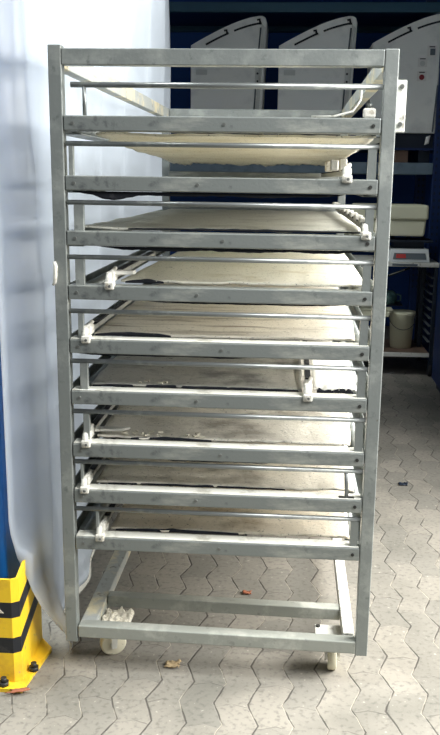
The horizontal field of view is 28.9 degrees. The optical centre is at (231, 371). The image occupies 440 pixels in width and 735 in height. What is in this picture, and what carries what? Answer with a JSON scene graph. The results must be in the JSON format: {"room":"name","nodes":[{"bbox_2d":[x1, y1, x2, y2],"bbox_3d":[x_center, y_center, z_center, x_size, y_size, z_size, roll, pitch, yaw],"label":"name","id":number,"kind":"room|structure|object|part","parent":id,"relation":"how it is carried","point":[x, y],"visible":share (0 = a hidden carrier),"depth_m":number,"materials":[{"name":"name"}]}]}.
{"room":"warehouse","nodes":[
{"label":"warehouse","id":0,"kind":"room"},
{"bbox_2d":[0,325,439,734],"bbox_3d":[0.588,0.675,4.062,16.000,0.100,15.000,2,13,4],"label":"floor","id":1,"kind":"structure","parent":0,"point":[394,689],"depth_m":2.77,"materials":[{"name":"concrete"}]},
{"bbox_2d":[0,347,20,578],"bbox_3d":[-0.768,-0.753,2.361,0.212,3.400,0.190,2,13,4],"label":"steel column","id":2,"kind":"structure","parent":1,"relation":"on","point":[10,564],"depth_m":2.58,"materials":[{"name":"blue paint"}]},
{"bbox_2d":[0,560,51,693],"bbox_3d":[-0.777,0.721,2.629,0.385,0.405,0.318,2,13,4],"label":"guard","id":3,"kind":"object","parent":1,"relation":"on","point":[23,649],"visible":0.92,"depth_m":2.55,"materials":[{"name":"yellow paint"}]},
{"bbox_3d":[-0.812,0.771,2.543,0.328,0.345,0.008,2,13,4],"label":"panel","id":4,"kind":"part","parent":3,"relation":"part of","materials":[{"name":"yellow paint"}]},
{"bbox_3d":[-0.628,0.718,2.652,0.008,0.405,0.241,1,13,1],"label":"panel","id":5,"kind":"part","parent":3,"relation":"part of","materials":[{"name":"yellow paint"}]},
{"bbox_2d":[0,0,170,651],"bbox_3d":[-0.464,-1.021,3.759,0.154,3.287,3.050,2,13,4],"label":"plastic sheet","id":6,"kind":"object","parent":1,"relation":"on","point":[28,338],"visible":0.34,"depth_m":2.62,"materials":[{"name":"grey plastic"}]},
{"bbox_2d":[164,659,181,667],"bbox_3d":[-0.186,0.917,2.683,0.053,0.010,0.045,2,13,4],"label":"dry leaf","id":7,"kind":"object","parent":1,"relation":"on","point":[173,664],"visible":1,"depth_m":2.68,"materials":[{"name":"beige plant"}]},
{"bbox_2d":[47,44,406,669],"bbox_3d":[0.040,-0.178,3.420,0.952,1.833,2.072,2,13,4],"label":"rack","id":8,"kind":"object","parent":1,"relation":"on","point":[113,628],"visible":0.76,"depth_m":2.52,"materials":[{"name":"metal"}]},
{"bbox_3d":[-0.480,-0.017,2.459,0.036,1.737,0.036,2,13,4],"label":"post","id":9,"kind":"part","parent":8,"relation":"part of","materials":[{"name":"metal"}]},
{"bbox_3d":[-0.378,0.579,3.627,0.049,0.039,1.976,2,13,4],"label":"rail","id":10,"kind":"part","parent":8,"relation":"part of","materials":[{"name":"metal"}]},
{"bbox_3d":[-0.340,-0.458,4.429,0.036,1.730,0.036,2,13,4],"label":"post","id":11,"kind":"part","parent":8,"relation":"part of","materials":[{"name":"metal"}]},
{"bbox_3d":[-0.049,0.812,2.619,0.846,0.039,0.042,2,13,4],"label":"rail","id":12,"kind":"part","parent":8,"relation":"part of","materials":[{"name":"metal"}]},
{"bbox_2d":[75,484,360,560],"bbox_3d":[0.022,0.263,3.494,0.847,0.137,2.022,2,13,4],"label":"tray","id":13,"kind":"object","parent":8,"relation":"on","point":[194,521],"visible":0.33,"depth_m":2.56,"materials":[{"name":"metal"}]},
{"bbox_3d":[-0.384,0.297,3.558,0.031,0.031,1.949,2,13,4],"label":"rail","id":14,"kind":"part","parent":13,"relation":"part of","materials":[{"name":"metal"}]},
{"bbox_3d":[-0.366,0.392,2.916,0.018,0.014,0.738,2,13,4],"label":"clamp arm","id":15,"kind":"part","parent":13,"relation":"part of"},
{"bbox_3d":[0.430,0.321,3.506,0.031,0.031,1.949,2,13,4],"label":"rail","id":16,"kind":"part","parent":13,"relation":"part of","materials":[{"name":"metal"}]},
{"bbox_2d":[74,438,362,512],"bbox_3d":[0.024,0.119,3.462,0.847,0.135,2.022,2,13,4],"label":"tray","id":17,"kind":"object","parent":8,"relation":"on","point":[131,472],"visible":0.34,"depth_m":2.53,"materials":[{"name":"metal"}]},
{"bbox_3d":[-0.407,0.246,2.886,0.018,0.014,0.738,2,13,4],"label":"clamp arm","id":18,"kind":"part","parent":17,"relation":"part of"},
{"bbox_3d":[-0.382,0.152,3.526,0.031,0.031,1.949,2,13,4],"label":"rail","id":19,"kind":"part","parent":17,"relation":"part of","materials":[{"name":"metal"}]},
{"bbox_3d":[0.432,0.176,3.473,0.031,0.031,1.949,2,13,4],"label":"rail","id":20,"kind":"part","parent":17,"relation":"part of","materials":[{"name":"metal"}]},
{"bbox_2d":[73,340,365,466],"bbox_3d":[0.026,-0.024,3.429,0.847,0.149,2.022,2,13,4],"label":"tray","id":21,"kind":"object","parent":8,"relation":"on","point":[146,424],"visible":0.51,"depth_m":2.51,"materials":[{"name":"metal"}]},
{"bbox_3d":[-0.397,0.107,2.854,0.018,0.014,0.738,2,13,4],"label":"clamp arm","id":22,"kind":"part","parent":21,"relation":"part of"},
{"bbox_3d":[-0.380,0.014,3.494,0.031,0.031,1.949,2,13,4],"label":"rail","id":23,"kind":"part","parent":21,"relation":"part of","materials":[{"name":"metal"}]},
{"bbox_3d":[-0.355,0.173,2.544,0.100,0.008,0.035,2,13,4],"label":"lever","id":24,"kind":"part","parent":21,"relation":"part of","materials":[{"name":"plastic"}]},
{"bbox_3d":[0.434,0.037,3.442,0.031,0.031,1.949,2,13,4],"label":"rail","id":25,"kind":"part","parent":21,"relation":"part of","materials":[{"name":"metal"}]},
{"bbox_2d":[71,336,367,412],"bbox_3d":[0.028,-0.175,3.395,0.847,0.136,2.022,2,13,4],"label":"tray","id":26,"kind":"object","parent":8,"relation":"on","point":[257,376],"visible":0.57,"depth_m":2.46,"materials":[{"name":"metal"}]},
{"bbox_3d":[-0.378,-0.141,3.459,0.031,0.031,1.949,2,13,4],"label":"rail","id":27,"kind":"part","parent":26,"relation":"part of","materials":[{"name":"metal"}]},
{"bbox_3d":[0.436,-0.118,3.406,0.031,0.031,1.949,2,13,4],"label":"rail","id":28,"kind":"part","parent":26,"relation":"part of","materials":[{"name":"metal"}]},
{"bbox_2d":[70,283,370,360],"bbox_3d":[0.030,-0.317,3.363,0.847,0.133,2.022,2,13,4],"label":"tray","id":29,"kind":"object","parent":8,"relation":"on","point":[180,324],"visible":0.56,"depth_m":2.45,"materials":[{"name":"fabric"}]},
{"bbox_3d":[-0.386,-0.194,2.785,0.018,0.014,0.738,2,13,4],"label":"clamp arm","id":30,"kind":"part","parent":29,"relation":"part of"},
{"bbox_3d":[-0.376,-0.288,3.426,0.031,0.031,1.949,2,13,4],"label":"rail","id":31,"kind":"part","parent":29,"relation":"part of","materials":[{"name":"metal"}]},
{"bbox_3d":[0.438,-0.264,3.373,0.031,0.031,1.949,2,13,4],"label":"rail","id":32,"kind":"part","parent":29,"relation":"part of","materials":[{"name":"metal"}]},
{"bbox_2d":[68,248,373,305],"bbox_3d":[0.032,-0.466,3.329,0.847,0.131,2.022,2,13,4],"label":"tray","id":33,"kind":"object","parent":8,"relation":"on","point":[183,267],"visible":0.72,"depth_m":2.39,"materials":[{"name":"fabric"}]},
{"bbox_3d":[-0.374,-0.438,3.392,0.031,0.031,1.949,2,13,4],"label":"rail","id":34,"kind":"part","parent":33,"relation":"part of","materials":[{"name":"metal"}]},
{"bbox_3d":[-0.301,-0.278,2.410,0.055,0.012,0.040,2,13,4],"label":"lever","id":35,"kind":"part","parent":33,"relation":"part of","materials":[{"name":"plastic"}]},
{"bbox_3d":[-0.314,-0.343,2.747,0.018,0.014,0.738,2,13,4],"label":"clamp arm","id":36,"kind":"part","parent":33,"relation":"part of"},
{"bbox_2d":[67,200,376,253],"bbox_3d":[0.034,-0.609,3.297,0.847,0.136,2.022,2,13,4],"label":"tray","id":37,"kind":"object","parent":8,"relation":"on","point":[151,228],"visible":1,"depth_m":2.35,"materials":[{"name":"metal"}]},
{"bbox_3d":[0.431,-0.602,3.267,0.018,0.014,1.968,2,13,4],"label":"clamp arm","id":38,"kind":"part","parent":37,"relation":"part of"},
{"bbox_2d":[65,141,379,199],"bbox_3d":[0.036,-0.752,3.264,0.847,0.155,2.022,2,13,4],"label":"tray","id":39,"kind":"object","parent":8,"relation":"on","point":[219,184],"visible":1,"depth_m":2.30,"materials":[{"name":"metal"}]},
{"bbox_3d":[0.375,-0.740,3.225,0.018,0.014,1.938,2,13,4],"label":"clamp arm","id":40,"kind":"part","parent":39,"relation":"part of"},
{"bbox_2d":[64,82,382,166],"bbox_3d":[0.038,-0.884,3.239,0.847,0.192,2.013,2,13,4],"label":"tray","id":41,"kind":"object","parent":8,"relation":"on","point":[112,128],"visible":0.8,"depth_m":2.28,"materials":[{"name":"metal"}]},
{"bbox_3d":[-0.367,-0.883,3.291,0.031,0.031,1.949,2,13,4],"label":"rail","id":42,"kind":"part","parent":41,"relation":"part of","materials":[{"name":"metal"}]},
{"bbox_3d":[-0.028,0.769,2.810,0.760,0.039,0.040,2,13,4],"label":"cross rail","id":43,"kind":"part","parent":8,"relation":"part of","materials":[{"name":"metal"}]},
{"bbox_3d":[0.541,-0.433,4.372,0.036,1.730,0.036,2,13,4],"label":"post","id":44,"kind":"part","parent":8,"relation":"part of","materials":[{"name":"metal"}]},
{"bbox_3d":[0.424,0.602,3.575,0.035,0.039,1.976,2,13,4],"label":"rail","id":45,"kind":"part","parent":8,"relation":"part of","materials":[{"name":"white metal"}]},
{"bbox_3d":[0.402,0.012,2.403,0.036,1.730,0.036,2,13,4],"label":"post","id":46,"kind":"part","parent":8,"relation":"part of","materials":[{"name":"metal"}]},
{"bbox_3d":[0.444,-0.695,2.245,0.026,0.132,0.006,2,13,4],"label":"hook plate","id":47,"kind":"part","parent":8,"relation":"part of","materials":[{"name":"white metal"}]},
{"bbox_2d":[242,590,251,593],"bbox_3d":[0.056,0.814,3.155,0.036,0.009,0.031,2,13,4],"label":"scrap","id":48,"kind":"object","parent":1,"relation":"on","point":[243,591],"visible":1,"depth_m":3.15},
{"bbox_2d":[169,0,439,359],"bbox_3d":[1.349,-2.002,7.438,5.470,3.650,1.070,2,13,4],"label":"rack","id":49,"kind":"object","parent":1,"relation":"on","point":[203,17],"visible":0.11,"depth_m":7.08,"materials":[{"name":"metal"}]},
{"bbox_2d":[356,148,433,162],"bbox_3d":[0.680,-1.879,7.456,3.600,0.120,0.860,2,13,4],"label":"board","id":50,"kind":"object","parent":49,"relation":"on","point":[415,155],"visible":0.1,"depth_m":7.04,"materials":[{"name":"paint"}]},
{"bbox_2d":[191,16,268,134],"bbox_3d":[-0.018,-2.404,7.167,0.615,1.012,0.449,2,13,4],"label":"panel","id":51,"kind":"object","parent":50,"relation":"on","point":[252,32],"visible":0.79,"depth_m":6.96,"materials":[{"name":"metal"}]},
{"bbox_3d":[-0.248,-2.438,6.973,0.092,0.040,0.002,2,13,4],"label":"label plate","id":52,"kind":"part","parent":51,"relation":"part of","materials":[{"name":"grey metal"}]},
{"bbox_3d":[0.200,-2.370,6.949,0.062,0.793,0.014,2,13,4],"label":"hinge rod","id":53,"kind":"part","parent":51,"relation":"part of","materials":[{"name":"grey metal"}]},
{"bbox_2d":[277,16,356,135],"bbox_3d":[0.698,-2.384,7.121,0.620,1.012,0.449,2,13,4],"label":"panel","id":54,"kind":"object","parent":50,"relation":"on","point":[340,33],"visible":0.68,"depth_m":6.92,"materials":[{"name":"metal"}]},
{"bbox_3d":[0.466,-2.417,6.927,0.093,0.040,0.002,2,13,4],"label":"label plate","id":55,"kind":"part","parent":54,"relation":"part of","materials":[{"name":"grey metal"}]},
{"bbox_3d":[0.918,-2.349,6.902,0.062,0.793,0.014,2,13,4],"label":"hinge rod","id":56,"kind":"part","parent":54,"relation":"part of","materials":[{"name":"grey metal"}]},
{"bbox_2d":[366,14,439,147],"bbox_3d":[1.440,-2.373,7.070,0.613,1.035,0.449,2,13,4],"label":"panel","id":57,"kind":"object","parent":50,"relation":"on","point":[418,42],"visible":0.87,"depth_m":6.87,"materials":[{"name":"metal"}]},
{"bbox_2d":[424,136,429,144],"bbox_3d":[1.587,-1.875,6.946,0.045,0.077,0.002,2,13,4],"label":"paper tag","id":58,"kind":"object","parent":57,"relation":"hanging from","point":[427,139],"visible":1,"depth_m":6.94,"materials":[{"name":"white paper"}]},
{"bbox_3d":[1.657,-2.339,6.852,0.062,0.816,0.014,2,13,4],"label":"hinge rod","id":59,"kind":"part","parent":57,"relation":"part of","materials":[{"name":"grey metal"}]},
{"bbox_2d":[394,150,407,162],"bbox_3d":[1.403,-1.789,7.142,0.108,0.100,0.212,2,13,4],"label":"cardboard box","id":60,"kind":"object","parent":49,"relation":"on","point":[401,156],"visible":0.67,"depth_m":7.04,"materials":[{"name":"brown cardboard"}]},
{"bbox_2d":[349,255,438,375],"bbox_3d":[1.262,-0.463,6.897,0.665,0.881,0.660,2,13,4],"label":"trolley","id":61,"kind":"object","parent":1,"relation":"on","point":[417,350],"visible":0.45,"depth_m":6.71,"materials":[{"name":"metal"}]},
{"bbox_2d":[359,306,392,316],"bbox_3d":[1.116,-0.467,6.716,0.277,0.059,0.150,2,13,4],"label":"plastic tub","id":62,"kind":"object","parent":61,"relation":"on","point":[366,310],"visible":0.37,"depth_m":6.65,"materials":[{"name":"beige plastic"}]},
{"bbox_2d":[372,267,409,280],"bbox_3d":[1.196,-0.738,6.637,0.367,0.153,0.025,2,13,4],"label":"metal rod","id":63,"kind":"object","parent":61,"relation":"attached to","point":[407,268],"visible":0.63,"depth_m":6.62,"materials":[{"name":"metal"}]},
{"bbox_2d":[386,290,402,305],"bbox_3d":[1.240,-0.600,6.924,0.260,0.110,0.221,2,13,4],"label":"jug","id":64,"kind":"object","parent":61,"relation":"on","point":[391,296],"visible":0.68,"depth_m":6.83,"materials":[{"name":"plastic"}]},
{"bbox_3d":[1.268,-0.877,6.798,0.665,0.030,0.620,2,13,4],"label":"plate","id":65,"kind":"part","parent":61,"relation":"part of","materials":[{"name":"white metal"}]},
{"bbox_2d":[389,309,415,348],"bbox_3d":[1.359,-0.338,6.860,0.220,0.289,0.216,2,13,4],"label":"bucket","id":66,"kind":"object","parent":61,"relation":"on","point":[402,321],"visible":0.91,"depth_m":6.79,"materials":[{"name":"plastic"}]},
{"bbox_2d":[383,339,427,352],"bbox_3d":[1.255,-0.204,6.951,0.590,0.012,0.580,2,13,4],"label":"shelf","id":67,"kind":"object","parent":61,"relation":"attached to","point":[415,347],"depth_m":6.80,"materials":[{"name":"brown wood"}]},
{"bbox_2d":[388,236,432,261],"bbox_3d":[1.365,-0.962,6.671,0.360,0.192,0.336,2,13,4],"label":"kitchen scale","id":68,"kind":"object","parent":61,"relation":"on","point":[402,249],"visible":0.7,"depth_m":6.54,"materials":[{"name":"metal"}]},
{"bbox_2d":[351,203,428,235],"bbox_3d":[1.218,-1.179,6.646,0.558,0.233,0.370,2,13,4],"label":"plastic bin","id":69,"kind":"object","parent":68,"relation":"on","point":[406,219],"visible":0.53,"depth_m":6.47,"materials":[{"name":"beige plastic"}]},
{"bbox_3d":[1.219,-1.239,6.632,0.558,0.109,0.370,2,13,4],"label":"lid","id":70,"kind":"part","parent":69,"relation":"part of","materials":[{"name":"beige plastic"}]},
{"bbox_3d":[1.589,-0.553,7.140,0.028,0.743,0.028,2,13,4],"label":"post","id":71,"kind":"part","parent":61,"relation":"part of","materials":[{"name":"metal"}]},
{"bbox_3d":[1.550,-0.428,6.585,0.028,0.743,0.028,2,13,4],"label":"post","id":72,"kind":"part","parent":61,"relation":"part of","materials":[{"name":"metal"}]},
{"bbox_2d":[398,482,407,485],"bbox_3d":[0.861,0.565,4.300,0.049,0.014,0.040,2,13,4],"label":"pebble","id":73,"kind":"object","parent":1,"relation":"on","point":[399,483],"visible":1,"depth_m":4.30,"materials":[{"name":"stone"}]},
{"bbox_2d":[432,260,439,392],"bbox_3d":[1.942,-0.815,5.744,1.000,2.100,0.785,2,13,4],"label":"tall cabinet","id":74,"kind":"object","parent":1,"relation":"on","point":[436,351],"visible":1,"depth_m":6.17,"materials":[{"name":"metal"}]},
{"bbox_2d":[169,0,439,325],"bbox_3d":[0.975,-2.558,8.623,16.000,4.200,0.150,2,13,4],"label":"wall","id":75,"kind":"structure","parent":0,"point":[403,186],"depth_m":8.62,"materials":[{"name":"blue paint"}]}
]}

